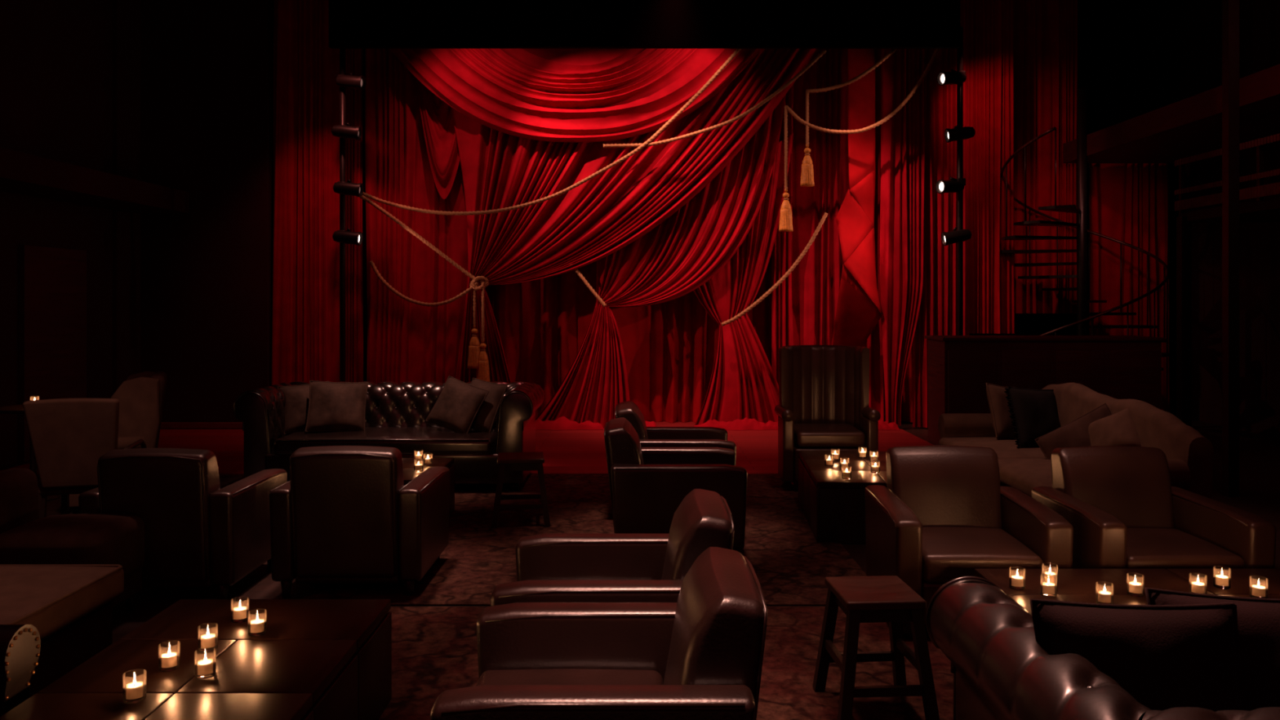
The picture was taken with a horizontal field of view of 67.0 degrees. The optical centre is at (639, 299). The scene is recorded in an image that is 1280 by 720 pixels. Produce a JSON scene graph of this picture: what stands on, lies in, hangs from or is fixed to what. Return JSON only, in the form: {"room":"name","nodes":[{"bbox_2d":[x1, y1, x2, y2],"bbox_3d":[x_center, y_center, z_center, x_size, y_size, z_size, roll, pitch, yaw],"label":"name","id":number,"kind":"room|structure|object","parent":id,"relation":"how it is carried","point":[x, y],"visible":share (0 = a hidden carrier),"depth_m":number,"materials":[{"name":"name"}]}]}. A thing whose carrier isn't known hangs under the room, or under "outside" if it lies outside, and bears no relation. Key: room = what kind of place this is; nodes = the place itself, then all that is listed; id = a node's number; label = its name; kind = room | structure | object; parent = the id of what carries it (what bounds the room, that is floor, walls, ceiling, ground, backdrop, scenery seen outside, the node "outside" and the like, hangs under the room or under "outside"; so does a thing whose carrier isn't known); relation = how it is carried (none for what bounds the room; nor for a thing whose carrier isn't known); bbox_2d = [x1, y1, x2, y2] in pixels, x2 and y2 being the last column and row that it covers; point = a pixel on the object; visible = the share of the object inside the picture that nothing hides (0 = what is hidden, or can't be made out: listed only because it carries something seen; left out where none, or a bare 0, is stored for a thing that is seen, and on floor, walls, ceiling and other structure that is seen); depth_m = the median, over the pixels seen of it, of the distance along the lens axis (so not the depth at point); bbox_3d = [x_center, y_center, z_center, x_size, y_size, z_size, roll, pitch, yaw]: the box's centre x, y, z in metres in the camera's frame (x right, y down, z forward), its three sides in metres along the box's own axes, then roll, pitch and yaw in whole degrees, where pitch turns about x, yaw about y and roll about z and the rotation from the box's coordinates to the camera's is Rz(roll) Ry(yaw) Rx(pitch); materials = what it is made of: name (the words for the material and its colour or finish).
{"room":"theater lounge","nodes":[
{"label":"theater lounge","id":0,"kind":"room"},
{"bbox_2d":[0,0,141,466],"bbox_3d":[-6.400,-1.650,5.550,0.200,6.600,16.100,0,0,0],"label":"wall","id":1,"kind":"structure","parent":0,"point":[70,70],"depth_m":10.85,"materials":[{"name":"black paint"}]},
{"bbox_2d":[18,244,86,462],"bbox_3d":[-6.270,0.550,10.350,0.060,2.200,1.100,0,0,0],"label":"door","id":2,"kind":"structure","parent":1,"relation":"in","point":[52,281],"depth_m":10.24,"materials":[{"name":"brown wood"}]},
{"bbox_2d":[0,147,188,213],"bbox_3d":[-5.950,-1.200,7.000,0.700,0.260,10.000,0,0,0],"label":"trim","id":3,"kind":"structure","parent":1,"relation":"attached to","point":[20,173],"depth_m":9.90,"materials":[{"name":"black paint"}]},
{"bbox_2d":[141,0,274,422],"bbox_3d":[-5.550,-1.650,12.350,1.700,6.600,0.300,0,0,0],"label":"wall","id":4,"kind":"structure","parent":0,"point":[207,65],"depth_m":12.20,"materials":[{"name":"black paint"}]},
{"bbox_2d":[160,422,242,428],"bbox_3d":[-5.400,1.590,12.180,1.600,0.080,0.030,0,0,0],"label":"baseboard","id":5,"kind":"structure","parent":4,"relation":"attached to","point":[163,424],"depth_m":12.16,"materials":[{"name":"red paint"}]},
{"bbox_2d":[0,419,1279,643],"bbox_3d":[0.650,1.742,5.550,14.900,0.215,17.100,0,0,0],"label":"floor","id":6,"kind":"structure","parent":0,"point":[1259,454],"depth_m":9.63,"materials":[{"name":"brown wood"}]},
{"bbox_2d":[0,564,124,716],"bbox_3d":[-2.669,1.255,3.615,1.422,0.790,1.470,0,0,0],"label":"lounge sofa","id":7,"kind":"object","parent":6,"relation":"on","point":[54,618],"visible":0.94,"depth_m":3.93,"materials":[{"name":"brown leather"}]},
{"bbox_2d":[0,565,124,640],"bbox_3d":[-2.770,1.255,3.720,0.920,0.150,1.260,0,0,0],"label":"seat cushion","id":8,"kind":"object","parent":7,"relation":"on","point":[52,599],"depth_m":4.01,"materials":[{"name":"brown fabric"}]},
{"bbox_2d":[0,467,144,612],"bbox_3d":[-3.016,1.275,4.940,0.772,0.750,0.560,0,0,0],"label":"upholstered chair","id":9,"kind":"object","parent":6,"relation":"on","point":[25,538],"visible":0.63,"depth_m":4.88,"materials":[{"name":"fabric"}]},
{"bbox_2d":[22,398,146,518],"bbox_3d":[-3.696,1.142,6.455,0.596,1.018,0.695,0,0,-14],"label":"chair","id":10,"kind":"object","parent":6,"relation":"on","point":[68,437],"visible":0.69,"depth_m":6.19,"materials":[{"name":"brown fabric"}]},
{"bbox_2d":[60,371,167,514],"bbox_3d":[-4.104,1.121,7.557,0.716,1.063,0.750,0,0,-24],"label":"chair","id":11,"kind":"object","parent":6,"relation":"on","point":[141,397],"visible":0.23,"depth_m":7.32,"materials":[{"name":"fabric"}]},
{"bbox_2d":[78,448,287,599],"bbox_3d":[-2.620,1.232,5.607,0.836,0.837,0.893,0,0,0],"label":"armchair","id":12,"kind":"object","parent":6,"relation":"on","point":[198,533],"visible":0.77,"depth_m":5.21,"materials":[{"name":"brown leather"}]},
{"bbox_2d":[271,0,312,385],"bbox_3d":[-4.422,-1.379,12.288,0.500,6.019,0.103,0,0,0],"label":"curtain","id":13,"kind":"object","parent":6,"relation":"on","point":[292,89],"visible":0.87,"depth_m":12.27,"materials":[{"name":"red fabric"}]},
{"bbox_2d":[307,0,363,382],"bbox_3d":[-3.884,-1.379,12.352,0.681,6.019,0.095,0,0,0],"label":"curtain","id":14,"kind":"object","parent":6,"relation":"on","point":[326,60],"visible":0.67,"depth_m":12.37,"materials":[{"name":"red fabric"}]},
{"bbox_2d":[339,48,345,381],"bbox_3d":[-3.553,-0.807,11.550,0.400,4.885,0.400,0,0,0],"label":"boom","id":15,"kind":"object","parent":6,"relation":"on","point":[342,51],"visible":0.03,"depth_m":11.52,"materials":[{"name":"black metal"}]},
{"bbox_2d":[331,122,361,140],"bbox_3d":[-3.482,-1.990,11.479,0.340,0.213,0.203,0,0,0],"label":"spotlight","id":16,"kind":"object","parent":15,"relation":"attached to","point":[348,131],"visible":1,"depth_m":11.40,"materials":[{"name":"black metal"}]},
{"bbox_2d":[335,72,365,89],"bbox_3d":[-3.442,-2.589,11.483,0.344,0.210,0.167,0,0,10],"label":"spotlight","id":17,"kind":"object","parent":15,"relation":"attached to","point":[348,81],"visible":1,"depth_m":11.42,"materials":[{"name":"black metal"}]},
{"bbox_2d":[362,48,741,215],"bbox_3d":[-1.152,-2.063,11.695,4.808,2.071,0.289,0,0,0],"label":"rope","id":18,"kind":"object","parent":15,"relation":"hanging from","point":[736,51],"visible":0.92,"depth_m":11.78,"materials":[{"name":"gold metal"}]},
{"bbox_2d":[356,195,478,281],"bbox_3d":[-2.783,-0.773,11.789,1.603,1.130,0.261,0,0,-9],"label":"rope","id":19,"kind":"object","parent":18,"relation":"hanging from","point":[374,204],"visible":0.83,"depth_m":11.78,"materials":[{"name":"gold metal"}]},
{"bbox_2d":[470,275,488,290],"bbox_3d":[-1.973,-0.196,11.840,0.224,0.179,0.146,0,0,0],"label":"knot","id":20,"kind":"object","parent":19,"relation":"attached to","point":[481,278],"visible":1,"depth_m":11.80,"materials":[{"name":"gold metal"}]},
{"bbox_2d":[368,260,478,306],"bbox_3d":[-2.638,-0.194,11.800,1.331,0.566,0.050,0,0,0],"label":"rope","id":21,"kind":"object","parent":20,"relation":"attached to","point":[375,270],"visible":1,"depth_m":11.78,"materials":[{"name":"gold metal"}]},
{"bbox_2d":[467,289,480,368],"bbox_3d":[-2.021,0.316,11.821,0.170,1.047,0.171,0,0,0],"label":"tassel","id":22,"kind":"object","parent":20,"relation":"hanging from","point":[474,348],"visible":1,"depth_m":11.77,"materials":[{"name":"gold metal"}]},
{"bbox_2d":[475,282,489,382],"bbox_3d":[-1.918,0.410,11.820,0.170,1.235,0.171,0,0,0],"label":"tassel","id":23,"kind":"object","parent":20,"relation":"hanging from","point":[482,372],"visible":0.88,"depth_m":11.78,"materials":[{"name":"gold metal"}]},
{"bbox_2d":[603,48,826,147],"bbox_3d":[0.912,-2.456,11.807,2.726,1.195,0.103,0,0,2],"label":"rope","id":24,"kind":"object","parent":18,"relation":"attached to","point":[811,63],"visible":1,"depth_m":11.78,"materials":[{"name":"gold metal"}]},
{"bbox_2d":[233,381,544,490],"bbox_3d":[-2.180,1.213,8.718,2.544,0.874,1.104,0,0,0],"label":"sofa","id":25,"kind":"object","parent":6,"relation":"on","point":[396,414],"visible":0.63,"depth_m":8.20,"materials":[{"name":"leather"}]},
{"bbox_2d":[277,381,328,434],"bbox_3d":[-3.014,0.977,8.740,0.488,0.449,0.220,0,0,-24],"label":"throw cushion","id":26,"kind":"object","parent":25,"relation":"on","point":[297,397],"visible":0.48,"depth_m":8.64,"materials":[{"name":"brown fabric"}]},
{"bbox_2d":[304,380,368,432],"bbox_3d":[-2.706,0.959,8.640,0.521,0.465,0.246,0,0,-10],"label":"throw cushion","id":27,"kind":"object","parent":25,"relation":"on","point":[333,406],"visible":1,"depth_m":8.58,"materials":[{"name":"brown fabric"}]},
{"bbox_2d":[273,426,497,454],"bbox_3d":[-2.180,1.245,8.560,1.860,0.160,0.780,0,0,0],"label":"seat cushion","id":28,"kind":"object","parent":25,"relation":"on","point":[434,440],"depth_m":8.18,"materials":[{"name":"leather"}]},
{"bbox_2d":[425,375,488,433],"bbox_3d":[-1.633,0.953,8.640,0.536,0.521,0.255,0,0,27],"label":"throw cushion","id":29,"kind":"object","parent":25,"relation":"on","point":[455,409],"visible":0.99,"depth_m":8.58,"materials":[{"name":"brown fabric"}]},
{"bbox_2d":[470,377,507,432],"bbox_3d":[-1.438,0.961,8.761,0.462,0.472,0.247,0,0,37],"label":"throw cushion","id":30,"kind":"object","parent":25,"relation":"on","point":[484,420],"visible":0.65,"depth_m":8.65,"materials":[{"name":"brown fabric"}]},
{"bbox_2d":[364,48,468,384],"bbox_3d":[-2.812,-0.926,12.485,1.445,5.114,0.115,0,0,0],"label":"stage curtain","id":31,"kind":"object","parent":6,"relation":"on","point":[407,341],"visible":0.57,"depth_m":12.49,"materials":[{"name":"red fabric"}]},
{"bbox_2d":[402,457,454,515],"bbox_3d":[-1.900,1.438,7.050,0.924,0.416,0.915,0,0,0],"label":"coffee table","id":32,"kind":"object","parent":6,"relation":"on","point":[409,473],"visible":0.1,"depth_m":7.29,"materials":[{"name":"brown wood"}]},
{"bbox_2d":[484,270,595,418],"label":"curtain","id":33,"kind":"object","parent":6,"relation":"on","point":[543,324],"depth_m":12.88,"materials":[{"name":"red fabric"}]},
{"bbox_2d":[535,416,603,430],"bbox_3d":[-0.965,1.555,12.204,1.003,0.152,0.283,0,0,0],"label":"puddle","id":34,"kind":"object","parent":6,"relation":"on","point":[562,423],"visible":0.91,"depth_m":12.13,"materials":[{"name":"red fabric"}]},
{"bbox_2d":[302,473,866,605],"bbox_3d":[-0.250,1.643,7.200,3.200,0.012,4.000,0,0,0],"label":"area rug","id":35,"kind":"object","parent":6,"relation":"on","point":[791,568],"visible":0.26,"depth_m":6.51,"materials":[{"name":"red carpet"}]},
{"bbox_2d":[269,445,449,598],"bbox_3d":[-1.620,1.232,5.687,0.836,0.837,0.893,0,0,0],"label":"armchair","id":36,"kind":"object","parent":35,"relation":"on","point":[344,513],"visible":1,"depth_m":5.30,"materials":[{"name":"brown leather"}]},
{"bbox_2d":[491,451,550,528],"bbox_3d":[-0.880,1.399,7.150,0.422,0.485,0.422,0,0,-7],"label":"wooden stool","id":37,"kind":"object","parent":35,"relation":"on","point":[507,461],"visible":1,"depth_m":6.99,"materials":[{"name":"brown wood"}]},
{"bbox_2d":[614,400,736,462],"bbox_3d":[0.257,1.218,7.440,0.893,0.837,0.836,0,0,0],"label":"armchair","id":38,"kind":"object","parent":35,"relation":"on","point":[649,437],"visible":0.23,"depth_m":7.20,"materials":[{"name":"brown leather"}]},
{"bbox_2d":[604,417,747,551],"bbox_3d":[0.217,1.218,6.360,0.893,0.837,0.836,0,0,0],"label":"armchair","id":39,"kind":"object","parent":35,"relation":"on","point":[647,485],"visible":0.83,"depth_m":5.94,"materials":[{"name":"brown leather"}]},
{"bbox_2d":[450,48,817,382],"bbox_3d":[-0.129,-0.904,12.133,5.086,5.071,0.194,0,0,0],"label":"drape","id":40,"kind":"object","parent":6,"relation":"on","point":[500,170],"visible":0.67,"depth_m":12.16,"materials":[{"name":"red fabric"}]},
{"bbox_2d":[415,77,460,199],"bbox_3d":[-2.483,-2.224,12.311,0.862,1.914,0.136,0,0,0],"label":"drape","id":41,"kind":"object","parent":40,"relation":"attached to","point":[438,127],"visible":0.51,"depth_m":12.32,"materials":[{"name":"red fabric"}]},
{"bbox_2d":[390,48,761,142],"bbox_3d":[-0.797,-2.694,11.945,5.129,1.491,0.170,0,0,0],"label":"drape","id":42,"kind":"object","parent":40,"relation":"attached to","point":[544,95],"visible":0.65,"depth_m":11.99,"materials":[{"name":"red fabric"}]},
{"bbox_2d":[535,92,785,427],"bbox_3d":[0.207,-0.594,12.291,3.310,4.450,0.178,0,0,0],"label":"drape","id":43,"kind":"object","parent":6,"relation":"on","point":[691,246],"visible":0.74,"depth_m":12.31,"materials":[{"name":"red fabric"}]},
{"bbox_2d":[720,212,827,326],"bbox_3d":[1.690,-0.376,12.134,1.339,1.429,0.101,0,0,3],"label":"rope","id":44,"kind":"object","parent":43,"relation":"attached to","point":[825,215],"visible":1,"depth_m":12.11,"materials":[{"name":"gold fabric"}]},
{"bbox_2d":[609,290,719,422],"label":"curtain","id":45,"kind":"object","parent":6,"relation":"on","point":[669,348],"depth_m":12.89,"materials":[{"name":"red fabric"}]},
{"bbox_2d":[377,606,953,719],"bbox_3d":[0.150,1.643,3.280,3.900,0.012,3.750,0,0,0],"label":"area rug","id":46,"kind":"object","parent":6,"relation":"on","point":[434,649],"visible":0.09,"depth_m":4.29,"materials":[{"name":"red carpet"}]},
{"bbox_2d":[0,599,391,719],"bbox_3d":[-1.455,1.438,3.260,0.874,0.416,1.415,0,0,0],"label":"coffee table","id":47,"kind":"object","parent":46,"relation":"on","point":[315,659],"visible":0.99,"depth_m":3.31,"materials":[{"name":"brown wood"}]},
{"bbox_2d":[122,669,146,703],"bbox_3d":[-1.551,1.188,2.968,0.065,0.082,0.065,0,0,-21],"label":"votive candle","id":48,"kind":"object","parent":47,"relation":"on","point":[133,692],"visible":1,"depth_m":2.95,"materials":[{"name":"clear glass"}]},
{"bbox_2d":[158,640,180,671],"bbox_3d":[-1.567,1.188,3.219,0.065,0.082,0.065,0,0,38],"label":"votive candle","id":49,"kind":"object","parent":47,"relation":"on","point":[168,661],"visible":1,"depth_m":3.21,"materials":[{"name":"clear glass"}]},
{"bbox_2d":[194,647,216,679],"bbox_3d":[-1.419,1.188,3.157,0.065,0.082,0.065,0,0,-44],"label":"votive candle","id":50,"kind":"object","parent":47,"relation":"on","point":[205,668],"visible":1,"depth_m":3.15,"materials":[{"name":"clear glass"}]},
{"bbox_2d":[197,622,217,652],"bbox_3d":[-1.518,1.188,3.397,0.065,0.082,0.065,0,0,-25],"label":"votive candle","id":51,"kind":"object","parent":47,"relation":"on","point":[209,642],"visible":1,"depth_m":3.38,"materials":[{"name":"clear glass"}]},
{"bbox_2d":[430,546,768,719],"bbox_3d":[-0.097,1.218,2.900,0.893,0.837,0.836,0,0,0],"label":"armchair","id":52,"kind":"object","parent":46,"relation":"on","point":[699,655],"visible":1,"depth_m":2.80,"materials":[{"name":"brown leather"}]},
{"bbox_2d":[476,668,662,685],"bbox_3d":[-0.225,1.271,2.900,0.600,0.162,0.568,0,0,0],"label":"seat cushion","id":53,"kind":"object","parent":52,"relation":"on","point":[486,676],"depth_m":3.08,"materials":[{"name":"brown leather"}]},
{"bbox_2d":[490,488,734,605],"bbox_3d":[-0.092,1.218,3.870,0.893,0.837,0.836,0,0,0],"label":"armchair","id":54,"kind":"object","parent":46,"relation":"on","point":[570,567],"visible":0.38,"depth_m":3.82,"materials":[{"name":"brown leather"}]},
{"bbox_2d":[812,575,939,719],"bbox_3d":[0.935,1.399,3.870,0.392,0.485,0.432,0,0,-3],"label":"wooden stool","id":55,"kind":"object","parent":46,"relation":"on","point":[883,598],"visible":1,"depth_m":3.73,"materials":[{"name":"brown wood"}]},
{"bbox_2d":[864,445,1073,639],"bbox_3d":[1.661,1.232,5.033,0.836,0.837,0.893,0,0,3],"label":"armchair","id":56,"kind":"object","parent":46,"relation":"on","point":[944,513],"visible":0.7,"depth_m":5.01,"materials":[{"name":"brown leather"}]},
{"bbox_2d":[921,527,1042,583],"bbox_3d":[1.654,1.284,4.905,0.568,0.162,0.600,0,0,3],"label":"seat cushion","id":57,"kind":"object","parent":56,"relation":"on","point":[948,553],"depth_m":4.67,"materials":[{"name":"brown leather"}]},
{"bbox_2d":[974,568,1279,614],"bbox_3d":[2.400,1.438,4.030,1.754,0.416,0.775,0,0,0],"label":"coffee table","id":58,"kind":"object","parent":46,"relation":"on","point":[1077,585],"visible":0.13,"depth_m":4.22,"materials":[{"name":"brown wood"}]},
{"bbox_2d":[693,417,777,430],"bbox_3d":[1.273,1.561,12.203,1.197,0.140,0.305,0,0,0],"label":"puddle","id":59,"kind":"object","parent":6,"relation":"on","point":[746,424],"visible":0.8,"depth_m":12.13,"materials":[{"name":"red fabric"}]},
{"bbox_2d":[693,133,793,425],"bbox_3d":[1.121,-0.258,12.449,1.724,3.778,0.142,0,0,0],"label":"drape","id":60,"kind":"object","parent":6,"relation":"on","point":[743,384],"visible":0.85,"depth_m":12.45,"materials":[{"name":"red fabric"}]},
{"bbox_2d":[746,293,771,366],"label":"curtain","id":61,"kind":"object","parent":6,"relation":"on","point":[760,316],"depth_m":12.89,"materials":[{"name":"red fabric"}]},
{"bbox_2d":[771,48,839,385],"bbox_3d":[2.164,-0.926,12.594,0.880,5.114,0.133,0,0,0],"label":"stage curtain","id":62,"kind":"object","parent":6,"relation":"on","point":[804,305],"visible":0.61,"depth_m":12.59,"materials":[{"name":"red fabric"}]},
{"bbox_2d":[831,48,883,346],"bbox_3d":[2.757,-1.262,12.307,0.583,4.184,0.617,0,0,0],"label":"drape","id":63,"kind":"object","parent":62,"relation":"attached to","point":[856,317],"visible":0.94,"depth_m":12.17,"materials":[{"name":"red fabric"}]},
{"bbox_2d":[774,345,880,491],"bbox_3d":[1.625,1.035,8.555,0.840,1.230,0.730,0,0,0],"label":"chair","id":64,"kind":"object","parent":6,"relation":"on","point":[824,404],"visible":0.83,"depth_m":8.63,"materials":[{"name":"brown leather"}]},
{"bbox_2d":[793,423,865,446],"bbox_3d":[1.625,1.190,8.490,0.580,0.130,0.600,0,0,0],"label":"seat cushion","id":65,"kind":"object","parent":64,"relation":"on","point":[804,434],"depth_m":8.20,"materials":[{"name":"brown leather"}]},
{"bbox_2d":[798,450,887,543],"bbox_3d":[1.700,1.438,7.160,0.924,0.416,1.355,0,0,4],"label":"coffee table","id":66,"kind":"object","parent":6,"relation":"on","point":[833,506],"visible":0.54,"depth_m":6.52,"materials":[{"name":"brown wood"}]},
{"bbox_2d":[839,48,883,420],"bbox_3d":[2.802,-0.926,12.666,0.777,5.114,0.112,0,0,0],"label":"stage curtain","id":67,"kind":"object","parent":6,"relation":"on","point":[874,341],"visible":0.24,"depth_m":12.69,"materials":[{"name":"red fabric"}]},
{"bbox_2d":[878,420,900,430],"bbox_3d":[3.093,1.577,12.204,0.320,0.107,0.270,0,0,0],"label":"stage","id":68,"kind":"object","parent":6,"relation":"on","point":[882,425],"visible":0.77,"depth_m":12.11,"materials":[{"name":"red fabric"}]},
{"bbox_2d":[911,0,968,427],"bbox_3d":[3.845,-1.379,12.319,0.724,6.019,0.121,0,0,0],"label":"curtain","id":69,"kind":"object","parent":6,"relation":"on","point":[937,316],"visible":0.62,"depth_m":12.31,"materials":[{"name":"red fabric"}]},
{"bbox_2d":[956,26,963,335],"bbox_3d":[3.823,-0.807,11.550,0.400,4.885,0.400,0,0,0],"label":"boom","id":70,"kind":"object","parent":6,"relation":"on","point":[960,51],"visible":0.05,"depth_m":11.52,"materials":[{"name":"black metal"}]},
{"bbox_2d":[785,19,961,133],"bbox_3d":[2.808,-2.688,11.693,2.076,1.341,0.297,0,0,0],"label":"rope","id":71,"kind":"object","parent":70,"relation":"hanging from","point":[926,70],"visible":0.84,"depth_m":11.78,"materials":[{"name":"gold metal"}]},
{"bbox_2d":[778,105,793,231],"bbox_3d":[1.783,-1.597,11.801,0.171,1.534,0.170,0,0,0],"label":"tassel","id":72,"kind":"object","parent":71,"relation":"hanging from","point":[785,218],"visible":1,"depth_m":11.78,"materials":[{"name":"gold metal"}]},
{"bbox_2d":[800,89,814,186],"bbox_3d":[2.043,-1.967,11.801,0.171,1.167,0.170,0,0,0],"label":"tassel","id":73,"kind":"object","parent":71,"relation":"hanging from","point":[807,171],"visible":1,"depth_m":11.76,"materials":[{"name":"gold metal"}]},
{"bbox_2d":[935,177,965,193],"bbox_3d":[3.709,-1.355,11.510,0.347,0.206,0.166,0,0,-21],"label":"spotlight","id":74,"kind":"object","parent":70,"relation":"attached to","point":[955,185],"visible":1,"depth_m":11.46,"materials":[{"name":"black metal"}]},
{"bbox_2d":[944,124,975,142],"bbox_3d":[3.797,-1.968,11.479,0.342,0.217,0.203,0,0,0],"label":"spotlight","id":75,"kind":"object","parent":70,"relation":"attached to","point":[957,133],"visible":1,"depth_m":11.40,"materials":[{"name":"black metal"}]},
{"bbox_2d":[924,335,1165,445],"bbox_3d":[4.500,1.034,10.840,2.420,1.232,0.680,0,0,0],"label":"partition wall","id":76,"kind":"structure","parent":6,"relation":"on","point":[960,367],"depth_m":10.52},
{"bbox_2d":[937,382,1213,498],"bbox_3d":[3.055,1.158,7.250,0.970,0.985,2.639,0,0,0],"label":"sofa","id":77,"kind":"object","parent":6,"relation":"on","point":[1188,454],"visible":0.21,"depth_m":6.69,"materials":[{"name":"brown fabric"}]},
{"bbox_2d":[938,437,1045,458],"bbox_3d":[2.950,1.248,7.810,0.760,0.185,1.105,0,0,0],"label":"seat cushion","id":78,"kind":"object","parent":77,"relation":"on","point":[1005,448],"depth_m":7.69,"materials":[{"name":"brown fabric"}]},
{"bbox_2d":[985,382,1017,438],"bbox_3d":[3.091,0.950,8.149,0.476,0.502,0.210,0,0,-30],"label":"throw cushion","id":79,"kind":"object","parent":77,"relation":"on","point":[1002,421],"visible":0.63,"depth_m":8.04,"materials":[{"name":"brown fabric"}]},
{"bbox_2d":[998,458,1052,497],"bbox_3d":[2.950,1.248,6.690,0.760,0.185,1.105,0,0,0],"label":"seat cushion","id":80,"kind":"object","parent":77,"relation":"on","point":[1024,475],"depth_m":6.67,"materials":[{"name":"brown fabric"}]},
{"bbox_2d":[1004,386,1061,448],"bbox_3d":[3.186,0.957,7.750,0.622,0.522,0.236,0,0,-21],"label":"throw cushion","id":81,"kind":"object","parent":77,"relation":"on","point":[1033,412],"visible":0.84,"depth_m":7.66,"materials":[{"name":"black fabric"}]},
{"bbox_2d":[1035,402,1111,459],"bbox_3d":[3.196,1.037,7.000,0.670,0.578,0.226,0,0,36],"label":"throw cushion","id":82,"kind":"object","parent":77,"relation":"on","point":[1075,433],"visible":0.48,"depth_m":7.00,"materials":[{"name":"fabric"}]},
{"bbox_2d":[1088,408,1142,446],"bbox_3d":[3.315,0.959,6.750,0.237,0.469,0.525,0,0,-30],"label":"throw cushion","id":83,"kind":"object","parent":77,"relation":"on","point":[1118,428],"visible":0.61,"depth_m":6.69,"materials":[{"name":"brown fabric"}]},
{"bbox_2d":[1000,87,1169,370],"bbox_3d":[5.558,-0.500,12.160,1.937,4.300,1.935,0,0,0],"label":"spiral staircase","id":84,"kind":"structure","parent":6,"relation":"on","point":[1081,209],"depth_m":12.12,"materials":[{"name":"black metal"}]},
{"bbox_2d":[925,576,1279,719],"bbox_3d":[2.100,1.274,2.568,2.344,0.752,1.212,0,0,0],"label":"sofa","id":85,"kind":"object","parent":6,"relation":"on","point":[999,668],"visible":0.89,"depth_m":2.54,"materials":[{"name":"leather"}]},
{"bbox_2d":[1029,598,1246,711],"bbox_3d":[1.302,1.035,2.500,0.537,0.473,0.210,0,0,8],"label":"throw cushion","id":86,"kind":"object","parent":85,"relation":"on","point":[1164,656],"visible":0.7,"depth_m":2.48,"materials":[{"name":"black fabric"}]},
{"bbox_2d":[1144,587,1279,711],"bbox_3d":[1.678,1.047,2.600,0.642,0.513,0.242,0,0,-4],"label":"throw cushion","id":87,"kind":"object","parent":85,"relation":"on","point":[1258,619],"visible":0.43,"depth_m":2.57,"materials":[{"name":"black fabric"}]},
{"bbox_2d":[1088,163,1169,413],"bbox_3d":[6.680,-0.139,13.206,1.115,3.541,0.089,0,0,0],"label":"curtain","id":88,"kind":"object","parent":6,"relation":"on","point":[1128,202],"visible":0.65,"depth_m":13.21,"materials":[{"name":"red fabric"}]},
{"bbox_2d":[1031,445,1275,568],"bbox_3d":[2.600,1.232,5.013,0.836,0.837,0.893,0,0,0],"label":"armchair","id":89,"kind":"object","parent":6,"relation":"on","point":[1121,504],"visible":0.52,"depth_m":4.96,"materials":[{"name":"brown leather"}]},
{"bbox_2d":[1125,528,1244,568],"bbox_3d":[2.600,1.284,4.885,0.568,0.162,0.600,0,0,0],"label":"seat cushion","id":90,"kind":"object","parent":89,"relation":"on","point":[1146,548],"depth_m":4.68,"materials":[{"name":"brown leather"}]},
{"bbox_2d":[1176,216,1191,426],"bbox_3d":[5.600,0.400,9.950,0.100,2.500,0.100,0,0,0],"label":"column","id":91,"kind":"structure","parent":6,"relation":"on","point":[1184,228],"depth_m":9.90,"materials":[{"name":"black metal"}]},
{"bbox_2d":[1222,0,1239,497],"bbox_3d":[4.950,-1.650,8.100,0.090,6.600,0.090,0,0,0],"label":"column","id":92,"kind":"structure","parent":6,"relation":"on","point":[1230,8],"depth_m":8.06,"materials":[{"name":"black metal"}]},
{"bbox_2d":[362,0,1180,416],"bbox_3d":[0.650,-1.650,13.700,13.900,6.600,0.200,0,0,0],"label":"wall","id":93,"kind":"structure","parent":0,"point":[1129,51],"depth_m":13.60,"materials":[{"name":"black paint"}]},
{"bbox_2d":[880,48,924,426],"bbox_3d":[3.315,-0.944,12.222,0.543,5.078,0.114,0,0,0],"label":"curtain","id":94,"kind":"object","parent":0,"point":[902,135],"visible":0.92,"depth_m":12.22,"materials":[{"name":"red fabric"}]},
{"bbox_2d":[968,0,1014,333],"bbox_3d":[4.483,-1.974,12.430,0.690,4.828,0.102,0,0,0],"label":"curtain","id":95,"kind":"object","parent":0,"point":[991,272],"visible":0.87,"depth_m":12.44,"materials":[{"name":"red fabric"}]},
{"bbox_2d":[1013,0,1077,313],"bbox_3d":[5.501,-2.230,13.207,0.914,4.843,0.090,0,0,0],"label":"curtain","id":96,"kind":"object","parent":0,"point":[1046,31],"visible":0.78,"depth_m":13.21,"materials":[{"name":"red fabric"}]},
{"bbox_2d":[1180,0,1279,438],"bbox_3d":[7.700,-1.650,5.550,0.200,6.600,16.100,0,0,0],"label":"wall","id":97,"kind":"structure","parent":0,"point":[1201,20],"depth_m":12.20,"materials":[{"name":"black paint"}]},
{"bbox_2d":[1062,63,1279,163],"bbox_3d":[6.600,-1.930,8.300,2.000,0.260,9.000,0,0,0],"label":"balcony","id":98,"kind":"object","parent":97,"relation":"attached to","point":[1192,126],"depth_m":10.54,"materials":[{"name":"black"}]},
{"bbox_2d":[1178,196,1279,222],"bbox_3d":[6.600,-0.850,7.400,2.000,0.100,5.300,0,0,0],"label":"trim","id":99,"kind":"structure","parent":97,"relation":"attached to","point":[1268,210],"depth_m":9.35,"materials":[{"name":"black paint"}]},
{"bbox_2d":[1173,133,1279,213],"bbox_3d":[5.540,-1.160,7.400,0.069,0.560,5.200,0,0,0],"label":"balcony railing","id":100,"kind":"object","parent":99,"relation":"on","point":[1260,190],"visible":0.86,"depth_m":8.88,"materials":[{"name":"black metal"}]},
{"bbox_3d":[0.650,-5.050,5.550,14.900,0.200,17.100,0,0,0],"label":"ceiling","id":101,"kind":"structure","parent":0,"visible":0},
{"bbox_2d":[328,0,959,48],"bbox_3d":[0.050,-3.860,10.600,6.900,2.200,0.080,0,0,0],"label":"trim","id":102,"kind":"structure","parent":101,"relation":"attached to","point":[353,24],"depth_m":10.56,"materials":[{"name":"black fabric"}]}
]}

